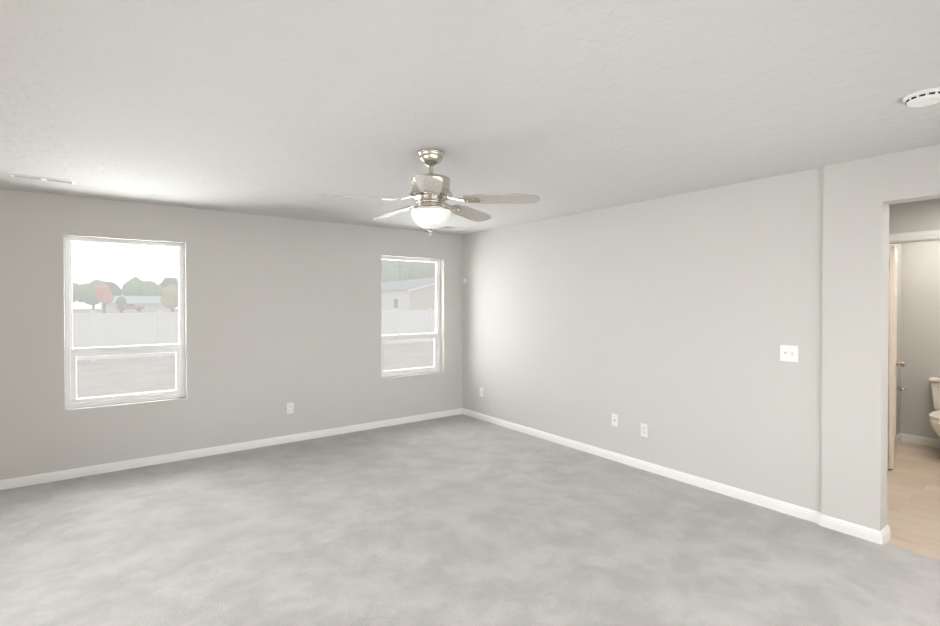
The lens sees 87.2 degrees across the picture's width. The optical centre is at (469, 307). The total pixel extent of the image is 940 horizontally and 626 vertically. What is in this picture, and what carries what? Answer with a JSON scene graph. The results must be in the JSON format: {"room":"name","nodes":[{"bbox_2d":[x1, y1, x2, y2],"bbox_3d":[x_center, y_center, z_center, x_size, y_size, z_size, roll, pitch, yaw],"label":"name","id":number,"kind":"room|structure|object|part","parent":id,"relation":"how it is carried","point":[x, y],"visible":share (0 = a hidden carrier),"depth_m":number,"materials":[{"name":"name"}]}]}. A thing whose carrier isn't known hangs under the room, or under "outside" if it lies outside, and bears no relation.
{"room":"empty bedroom","nodes":[
{"label":"empty bedroom","id":0,"kind":"room"},
{"bbox_2d":[0,189,461,479],"bbox_3d":[-1.967,0.253,5.434,4.760,2.440,0.160,0,1,-37],"label":"wall","id":1,"kind":"structure","parent":0,"point":[281,313],"depth_m":4.98,"materials":[{"name":"grey paint"}]},
{"bbox_2d":[64,236,184,408],"bbox_3d":[-3.174,0.130,4.584,0.910,1.500,0.070,0,1,-37],"label":"window","id":2,"kind":"structure","parent":1,"relation":"in","point":[72,399],"depth_m":4.55,"materials":[{"name":"white plastic"}]},
{"bbox_2d":[0,408,459,489],"bbox_3d":[-1.963,1.428,5.338,4.640,0.090,0.014,0,1,-37],"label":"baseboard","id":3,"kind":"structure","parent":1,"relation":"attached to","point":[10,483],"depth_m":4.83,"materials":[{"name":"white wood"}]},
{"bbox_2d":[287,403,293,413],"bbox_3d":[-1.948,1.093,5.349,0.071,0.116,0.009,0,1,-37],"label":"electrical outlet","id":4,"kind":"object","parent":1,"relation":"attached to","point":[290,408],"visible":1,"depth_m":5.35,"materials":[{"name":"white plastic"}]},
{"bbox_2d":[381,256,439,377],"bbox_3d":[-0.783,0.115,6.364,0.910,1.500,0.070,0,1,-37],"label":"window","id":5,"kind":"structure","parent":1,"relation":"in","point":[435,336],"depth_m":6.39,"materials":[{"name":"white plastic"}]},
{"bbox_2d":[0,414,939,625],"bbox_3d":[-0.146,1.489,2.897,4.640,0.016,6.100,0,1,-37],"label":"floor carpet","id":6,"kind":"object","parent":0,"point":[460,520],"visible":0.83,"depth_m":3.04,"materials":[{"name":"grey carpet"}]},
{"bbox_2d":[0,0,939,234],"bbox_3d":[0.114,-1.004,3.818,9.700,0.100,7.700,0,1,-37],"label":"ceiling","id":7,"kind":"structure","parent":0,"point":[295,108],"depth_m":2.22,"materials":[{"name":"grey paint"}]},
{"bbox_2d":[10,174,74,183],"bbox_3d":[-3.161,-0.950,3.662,0.360,0.007,0.105,0,1,-37],"label":"ceiling vent","id":8,"kind":"object","parent":7,"relation":"in","point":[42,179],"visible":0.96,"depth_m":3.66,"materials":[{"name":"white plastic"}]},
{"bbox_2d":[317,148,539,235],"bbox_3d":[-0.274,-0.694,3.055,1.276,0.509,1.236,0,1,-37],"label":"ceiling fan","id":9,"kind":"object","parent":7,"relation":"hanging from","point":[430,192],"visible":1,"depth_m":2.95,"materials":[{"name":"silver metal"}]},
{"bbox_3d":[-0.650,-0.640,2.862,0.452,0.006,0.138,-3,13,-21],"label":"blade","id":10,"kind":"part","parent":9,"relation":"part of","materials":[{"name":"white wood"}]},
{"bbox_3d":[-0.518,-0.644,3.363,0.138,0.006,0.452,-16,8,-39],"label":"blade","id":11,"kind":"part","parent":9,"relation":"part of","materials":[{"name":"white wood"}]},
{"bbox_3d":[-0.214,-0.638,2.582,0.138,0.006,0.452,12,2,-4],"label":"blade","id":12,"kind":"part","parent":9,"relation":"part of","materials":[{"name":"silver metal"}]},
{"bbox_3d":[-0.239,-0.538,3.023,0.248,0.116,0.248,0,1,-37],"label":"lamp shade","id":13,"kind":"part","parent":9,"relation":"part of","materials":[{"name":"white glass"}]},
{"bbox_3d":[-0.001,-0.645,3.393,0.138,0.006,0.452,-14,-9,32],"label":"blade","id":14,"kind":"part","parent":9,"relation":"part of","materials":[{"name":"grey wood"}]},
{"label":"blade","id":15,"kind":"part","parent":9,"relation":"part of","materials":[{"name":"grey wood"}]},
{"bbox_2d":[442,226,467,229],"bbox_3d":[-0.176,-0.969,6.033,0.360,0.007,0.105,0,1,-37],"label":"ceiling vent","id":16,"kind":"object","parent":7,"relation":"in","point":[454,227],"visible":0.88,"depth_m":6.00,"materials":[{"name":"white plastic"}]},
{"bbox_2d":[903,87,939,106],"bbox_3d":[2.018,-0.921,2.182,0.156,0.040,0.156,0,1,-37],"label":"smoke detector","id":17,"kind":"object","parent":7,"relation":"attached to","point":[925,97],"visible":0.98,"depth_m":2.16,"materials":[{"name":"white plastic"}]},
{"bbox_2d":[462,144,939,530],"bbox_3d":[1.777,0.262,4.269,0.145,2.440,6.180,0,1,-37],"label":"wall","id":18,"kind":"structure","parent":0,"point":[674,322],"depth_m":3.93,"materials":[{"name":"grey paint"}]},
{"bbox_2d":[612,414,617,426],"bbox_3d":[1.380,1.079,4.716,0.016,0.116,0.071,0,1,-37],"label":"electrical outlet","id":19,"kind":"object","parent":18,"relation":"attached to","point":[614,419],"visible":1,"depth_m":4.71,"materials":[{"name":"white plastic"}]},
{"bbox_2d":[641,423,647,436],"bbox_3d":[1.574,1.111,4.462,0.009,0.116,0.071,0,1,-37],"label":"electrical outlet","id":20,"kind":"object","parent":18,"relation":"attached to","point":[644,430],"visible":1,"depth_m":4.46,"materials":[{"name":"white plastic"}]},
{"bbox_2d":[460,408,889,544],"bbox_3d":[1.247,1.432,4.895,0.059,0.090,4.499,0,1,-37],"label":"baseboard","id":21,"kind":"structure","parent":18,"relation":"attached to","point":[882,537],"depth_m":3.93,"materials":[{"name":"white wood"}]},
{"bbox_2d":[780,345,797,361],"bbox_3d":[2.269,0.328,3.514,0.019,0.116,0.116,0,1,-37],"label":"switch plate","id":22,"kind":"object","parent":18,"relation":"attached to","point":[788,353],"visible":1,"depth_m":3.51,"materials":[{"name":"white plastic"}]},
{"bbox_2d":[888,244,901,434],"bbox_3d":[3.542,0.259,4.598,3.080,2.440,0.100,0,1,-37],"label":"wall","id":23,"kind":"structure","parent":0,"point":[899,274],"depth_m":5.37,"materials":[{"name":"grey paint"}]},
{"bbox_2d":[888,245,904,468],"bbox_3d":[4.062,0.451,4.739,0.163,2.030,0.716,0,1,42],"label":"room door","id":24,"kind":"structure","parent":23,"relation":"in","point":[893,363],"depth_m":4.48,"materials":[{"name":"beige paint"}]},
{"bbox_2d":[888,386,907,390],"bbox_3d":[4.468,0.845,5.151,0.192,0.052,0.126,0,1,-37],"label":"toilet paper holder","id":25,"kind":"object","parent":23,"relation":"attached to","point":[901,388],"visible":0.56,"depth_m":5.13,"materials":[{"name":"silver metal"}]},
{"bbox_2d":[896,433,903,443],"bbox_3d":[4.218,1.431,5.040,1.320,0.090,0.014,0,1,-37],"label":"baseboard","id":26,"kind":"structure","parent":23,"relation":"attached to","point":[899,437],"depth_m":5.39,"materials":[{"name":"white wood"}]},
{"bbox_2d":[886,442,939,559],"bbox_3d":[0.114,1.516,3.839,9.700,0.060,7.700,0,1,-37],"label":"floor","id":27,"kind":"structure","parent":0,"point":[913,498],"depth_m":3.82,"materials":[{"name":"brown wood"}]},
{"bbox_2d":[928,376,939,436],"bbox_3d":[4.752,1.100,4.801,0.721,0.755,0.504,0,1,-37],"label":"toilet","id":28,"kind":"object","parent":27,"relation":"on","point":[934,417],"visible":1,"depth_m":5.03,"materials":[{"name":"white ceramic"}]},
{"bbox_2d":[889,198,939,233],"bbox_3d":[4.316,0.267,3.709,0.100,2.440,2.250,0,1,-37],"label":"wall","id":29,"kind":"structure","parent":0,"point":[916,216],"depth_m":4.26,"materials":[{"name":"grey paint"}]},
{"bbox_2d":[887,230,939,469],"bbox_3d":[3.976,0.416,4.168,0.142,2.134,0.868,0,1,-37],"label":"door frame","id":30,"kind":"structure","parent":29,"relation":"attached to","point":[914,237],"depth_m":4.27,"materials":[{"name":"white wood"}]},
{"bbox_2d":[900,241,939,438],"bbox_3d":[5.455,0.260,4.557,0.100,2.440,2.250,0,1,-37],"label":"wall","id":31,"kind":"structure","parent":0,"point":[920,316],"depth_m":5.31,"materials":[{"name":"grey paint"}]},
{"bbox_2d":[904,433,939,447],"bbox_3d":[5.057,1.431,5.006,0.014,0.090,1.010,0,1,-37],"label":"baseboard","id":32,"kind":"structure","parent":31,"relation":"attached to","point":[909,438],"depth_m":5.29,"materials":[{"name":"white wood"}]},
{"label":"outside","id":33,"kind":"structure","parent":0,"visible":0},
{"bbox_2d":[72,308,433,397],"bbox_3d":[-39.856,1.387,76.873,300.000,0.300,240.000,0,1,-37],"label":"ground","id":34,"kind":"structure","parent":33,"point":[112,362],"depth_m":14.14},
{"bbox_2d":[72,282,81,301],"bbox_3d":[-109.689,-3.313,133.688,7.363,8.168,7.235,0,1,-37],"label":"tree","id":35,"kind":"object","parent":34,"relation":"on","point":[75,292],"depth_m":133.23,"materials":[{"name":"green plant"}]},
{"bbox_2d":[77,280,105,309],"bbox_3d":[-110.911,-3.786,144.791,8.767,8.932,6.940,0,1,-37],"label":"tree","id":36,"kind":"object","parent":34,"relation":"on","point":[84,296],"depth_m":142.38,"materials":[{"name":"green plant"}]},
{"bbox_2d":[95,285,113,312],"bbox_3d":[-62.841,-1.390,84.801,2.684,5.123,2.601,0,1,-37],"label":"tree","id":37,"kind":"object","parent":34,"relation":"on","point":[102,297],"depth_m":84.18,"materials":[{"name":"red plant"}]},
{"bbox_2d":[104,281,121,295],"bbox_3d":[-108.172,-3.594,147.832,6.635,8.499,6.615,0,1,-37],"label":"tree","id":38,"kind":"object","parent":34,"relation":"on","point":[114,292],"depth_m":146.79,"materials":[{"name":"green plant"}]},
{"bbox_2d":[116,296,125,312],"bbox_3d":[-67.744,-0.558,95.863,1.725,3.278,1.725,0,1,-37],"label":"tree","id":39,"kind":"object","parent":34,"relation":"on","point":[123,303],"depth_m":95.58,"materials":[{"name":"green plant"}]},
{"bbox_2d":[122,277,141,295],"bbox_3d":[-98.133,-4.190,144.707,6.488,9.742,8.318,0,1,-37],"label":"tree","id":40,"kind":"object","parent":34,"relation":"on","point":[124,288],"depth_m":141.82,"materials":[{"name":"green plant"}]},
{"bbox_2d":[99,296,169,311],"bbox_3d":[-78.145,-0.878,115.317,13.918,3.600,12.664,0,1,-37],"label":"building","id":41,"kind":"structure","parent":34,"relation":"on","point":[136,302],"depth_m":112.40,"materials":[{"name":"white"}]},
{"bbox_2d":[140,281,162,295],"bbox_3d":[-94.049,-3.549,145.719,6.707,8.443,5.686,0,1,-37],"label":"tree","id":42,"kind":"object","parent":34,"relation":"on","point":[151,287],"depth_m":143.72,"materials":[{"name":"green plant"}]},
{"bbox_2d":[159,278,178,287],"bbox_3d":[-92.916,-4.290,152.485,8.037,9.814,6.394,0,1,-37],"label":"tree","id":43,"kind":"object","parent":34,"relation":"on","point":[169,282],"depth_m":150.49,"materials":[{"name":"green plant"}]},
{"bbox_2d":[161,284,178,311],"bbox_3d":[-55.318,-1.611,91.607,3.644,5.454,4.108,0,1,-37],"label":"tree","id":44,"kind":"object","parent":34,"relation":"on","point":[169,289],"depth_m":90.28,"materials":[{"name":"yellow plant"}]},
{"bbox_2d":[72,308,434,360],"bbox_3d":[-1.146,0.857,24.152,100.855,1.625,0.150,0,1,-37],"label":"fence","id":45,"kind":"object","parent":34,"relation":"on","point":[175,322],"depth_m":16.75,"materials":[{"name":"white plastic"}]},
{"bbox_2d":[381,260,398,281],"bbox_3d":[-19.050,-6.786,99.302,10.584,15.678,10.819,0,1,-37],"label":"tree","id":46,"kind":"object","parent":34,"relation":"on","point":[392,271],"depth_m":96.71,"materials":[{"name":"green plant"}]},
{"bbox_2d":[395,262,404,279],"bbox_3d":[-12.067,-3.330,85.056,2.000,9.000,0.247,0,1,-37],"label":"utility pole","id":47,"kind":"object","parent":34,"relation":"on","point":[399,266],"depth_m":84.94,"materials":[{"name":"brown wood"}]},
{"bbox_2d":[398,261,408,278],"bbox_3d":[-18.002,-7.614,103.935,9.484,17.259,11.072,0,1,-37],"label":"tree","id":48,"kind":"object","parent":34,"relation":"on","point":[406,267],"depth_m":101.75,"materials":[{"name":"green plant"}]},
{"bbox_2d":[401,261,410,279],"bbox_3d":[-16.834,-6.039,109.958,7.598,14.010,9.624,0,1,-37],"label":"tree","id":49,"kind":"object","parent":34,"relation":"on","point":[408,272],"depth_m":107.16,"materials":[{"name":"green plant"}]},
{"bbox_2d":[381,278,434,309],"bbox_3d":[-7.593,-1.254,67.259,12.700,5.140,22.730,0,1,-33],"label":"building","id":50,"kind":"structure","parent":34,"relation":"on","point":[412,295],"depth_m":56.44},
{"bbox_2d":[408,261,427,279],"bbox_3d":[-13.049,-6.428,113.247,10.006,14.732,11.823,0,1,-37],"label":"tree","id":51,"kind":"object","parent":34,"relation":"on","point":[413,268],"depth_m":107.89,"materials":[{"name":"green plant"}]},
{"bbox_2d":[425,262,434,277],"bbox_3d":[-8.933,-6.644,114.034,8.017,15.153,8.669,0,1,-37],"label":"tree","id":52,"kind":"object","parent":34,"relation":"on","point":[430,268],"depth_m":109.99,"materials":[{"name":"green plant"}]},
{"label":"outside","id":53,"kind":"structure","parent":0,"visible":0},
{"bbox_2d":[116,304,144,310],"bbox_3d":[-70.550,0.020,102.574,4.760,1.632,1.862,0,1,-40],"label":"truck","id":54,"kind":"object","parent":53,"point":[137,309],"depth_m":102.12,"materials":[{"name":"red"}]}
]}

